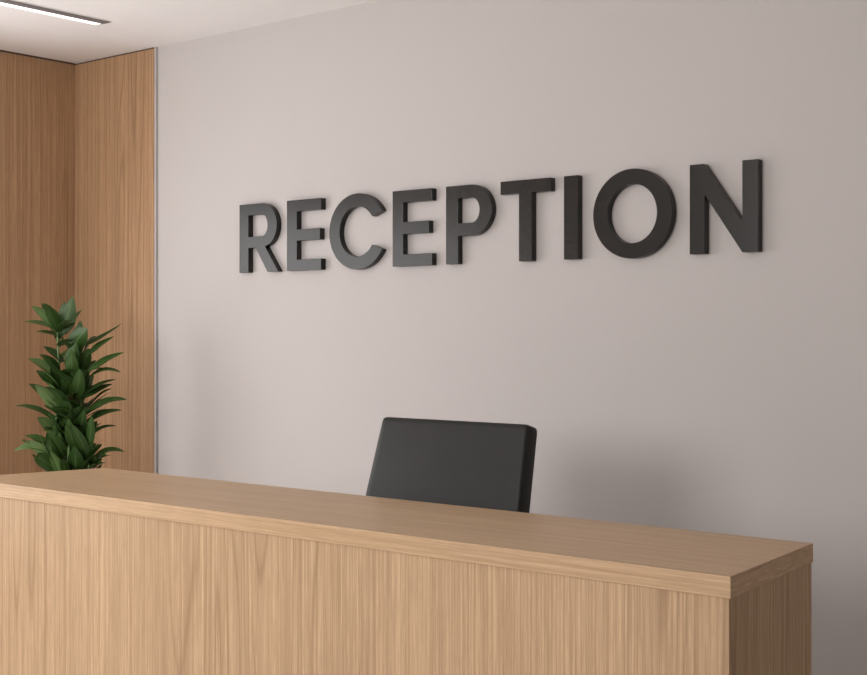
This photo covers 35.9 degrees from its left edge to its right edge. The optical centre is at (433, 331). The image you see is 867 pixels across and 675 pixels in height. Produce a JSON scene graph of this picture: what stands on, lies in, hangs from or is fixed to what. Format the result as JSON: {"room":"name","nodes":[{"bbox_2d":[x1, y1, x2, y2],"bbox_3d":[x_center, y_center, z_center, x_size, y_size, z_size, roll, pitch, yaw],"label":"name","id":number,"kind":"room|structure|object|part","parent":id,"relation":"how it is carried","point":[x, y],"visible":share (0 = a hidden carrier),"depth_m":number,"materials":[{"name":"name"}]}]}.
{"room":"lobby","nodes":[
{"label":"lobby","id":0,"kind":"room"},
{"bbox_2d":[0,51,74,474],"bbox_3d":[-3.965,0.060,4.770,0.150,2.980,6.300,0,0,40],"label":"wall","id":1,"kind":"structure","parent":0,"point":[37,96],"depth_m":6.93,"materials":[{"name":"brown wood"}]},
{"bbox_2d":[0,50,76,64],"bbox_3d":[-3.906,-1.426,4.721,0.004,0.008,6.300,0,0,40],"label":"trim","id":2,"kind":"structure","parent":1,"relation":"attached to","point":[0,50],"depth_m":6.96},
{"bbox_2d":[0,0,376,63],"bbox_3d":[-0.354,-1.480,1.785,9.520,0.100,6.600,0,0,40],"label":"ceiling","id":3,"kind":"structure","parent":0,"point":[136,25],"depth_m":6.19,"materials":[{"name":"white paint"}]},
{"bbox_2d":[0,0,111,24],"bbox_3d":[-2.795,-1.426,4.654,0.100,0.008,4.012,0,0,40],"label":"recessed light","id":4,"kind":"object","parent":3,"relation":"in","point":[10,3],"visible":1,"depth_m":5.97,"materials":[{"name":"white plastic"}]},
{"bbox_2d":[158,0,866,674],"bbox_3d":[1.701,0.060,4.270,9.520,2.980,0.150,0,0,40],"label":"wall","id":5,"kind":"structure","parent":0,"point":[723,390],"depth_m":5.21,"materials":[{"name":"grey paint"}]},
{"bbox_2d":[75,49,153,472],"bbox_3d":[-1.651,0.064,6.935,0.658,2.972,0.014,0,0,40],"label":"cladding","id":6,"kind":"object","parent":5,"relation":"attached to","point":[114,96],"visible":0.57,"depth_m":6.89,"materials":[{"name":"brown wood"}]},
{"bbox_2d":[77,47,153,64],"bbox_3d":[-1.647,-1.426,6.937,0.654,0.008,0.006,0,0,40],"label":"trim","id":7,"kind":"structure","parent":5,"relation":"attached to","point":[153,47],"depth_m":6.93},
{"bbox_2d":[154,47,157,473],"bbox_3d":[-1.391,0.060,6.720,0.010,2.979,0.014,0,0,40],"label":"trim","id":8,"kind":"structure","parent":5,"relation":"attached to","point":[155,48],"depth_m":6.72,"materials":[{"name":"grey paint"}]},
{"bbox_2d":[239,203,282,272],"bbox_3d":[-0.801,-0.436,6.221,0.262,0.319,0.031,0,0,40],"label":"sign letter","id":9,"kind":"object","parent":5,"relation":"attached to","point":[247,242],"visible":1,"depth_m":6.21,"materials":[{"name":"black metal"}]},
{"bbox_2d":[287,198,325,270],"bbox_3d":[-0.573,-0.436,6.033,0.217,0.319,0.031,0,0,40],"label":"sign letter","id":10,"kind":"object","parent":5,"relation":"attached to","point":[296,234],"visible":1,"depth_m":6.04,"materials":[{"name":"black metal"}]},
{"bbox_2d":[329,193,386,269],"bbox_3d":[-0.331,-0.436,5.832,0.313,0.331,0.031,0,0,40],"label":"sign letter","id":11,"kind":"object","parent":5,"relation":"attached to","point":[339,247],"visible":1,"depth_m":5.84,"materials":[{"name":"black metal"}]},
{"bbox_2d":[393,188,436,266],"bbox_3d":[-0.080,-0.436,5.625,0.218,0.319,0.031,0,0,40],"label":"sign letter","id":12,"kind":"object","parent":5,"relation":"attached to","point":[402,228],"visible":1,"depth_m":5.63,"materials":[{"name":"black metal"}]},
{"bbox_2d":[446,184,495,264],"bbox_3d":[0.151,-0.436,5.434,0.236,0.319,0.031,0,0,40],"label":"sign letter","id":13,"kind":"object","parent":5,"relation":"attached to","point":[456,229],"visible":1,"depth_m":5.46,"materials":[{"name":"black metal"}]},
{"bbox_2d":[501,177,554,261],"bbox_3d":[0.368,-0.436,5.254,0.242,0.319,0.031,0,0,40],"label":"sign letter","id":14,"kind":"object","parent":5,"relation":"attached to","point":[527,189],"visible":1,"depth_m":5.24,"materials":[{"name":"black metal"}]},
{"bbox_2d":[564,175,581,259],"bbox_3d":[0.533,-0.436,5.118,0.064,0.319,0.031,0,0,40],"label":"sign letter","id":15,"kind":"object","parent":5,"relation":"attached to","point":[572,184],"visible":1,"depth_m":5.10,"materials":[{"name":"black metal"}]},
{"bbox_2d":[593,168,676,258],"bbox_3d":[0.740,-0.436,4.947,0.338,0.331,0.031,0,0,40],"label":"sign letter","id":16,"kind":"object","parent":5,"relation":"attached to","point":[661,191],"visible":1,"depth_m":4.93,"materials":[{"name":"black metal"}]},
{"bbox_2d":[690,159,761,254],"bbox_3d":[1.026,-0.436,4.711,0.265,0.319,0.031,0,0,40],"label":"sign letter","id":17,"kind":"object","parent":5,"relation":"attached to","point":[745,229],"visible":1,"depth_m":4.70,"materials":[{"name":"black metal"}]},
{"bbox_3d":[-0.354,1.600,1.785,9.520,0.100,6.600,0,0,40],"label":"floor","id":18,"kind":"structure","parent":0,"visible":0},
{"bbox_2d":[15,296,126,471],"bbox_3d":[-1.708,0.692,6.260,0.472,1.716,0.432,0,0,-34],"label":"potted plant","id":19,"kind":"object","parent":18,"relation":"on","point":[69,437],"visible":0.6,"depth_m":6.22,"materials":[{"name":"green plant"}]},
{"bbox_3d":[-1.726,0.575,6.259,0.065,1.210,0.026,0,0,-26],"label":"stem","id":20,"kind":"part","parent":19,"relation":"part of","materials":[{"name":"plant"}]},
{"bbox_3d":[-1.686,0.755,6.215,0.024,0.851,0.050,0,0,-42],"label":"stem","id":21,"kind":"part","parent":19,"relation":"part of","materials":[{"name":"green plant"}]},
{"bbox_3d":[-1.639,0.635,6.288,0.045,1.090,0.027,0,0,23],"label":"stem","id":22,"kind":"part","parent":19,"relation":"part of","materials":[{"name":"green plant"}]},
{"bbox_2d":[0,468,812,674],"bbox_3d":[-0.347,1.025,3.870,2.912,1.050,0.528,0,0,40],"label":"reception desk","id":23,"kind":"object","parent":18,"relation":"on","point":[104,571],"visible":1,"depth_m":3.47,"materials":[{"name":"brown wood"}]},
{"bbox_2d":[0,468,812,598],"bbox_3d":[-0.347,0.523,3.870,2.912,0.046,0.528,0,0,40],"label":"countertop","id":24,"kind":"structure","parent":23,"relation":"on","point":[728,566],"depth_m":3.43,"materials":[{"name":"brown wood"}]},
{"bbox_3d":[0.746,1.048,2.982,0.034,1.004,0.485,0,0,34],"label":"panel","id":25,"kind":"part","parent":23,"relation":"part of","materials":[{"name":"brown wood"}]},
{"bbox_2d":[366,417,536,512],"bbox_3d":[-0.015,0.919,4.271,0.685,1.260,0.664,0,0,40],"label":"office chair","id":26,"kind":"object","parent":18,"relation":"on","point":[488,465],"visible":0.23,"depth_m":4.30,"materials":[{"name":"black leather"}]}
]}

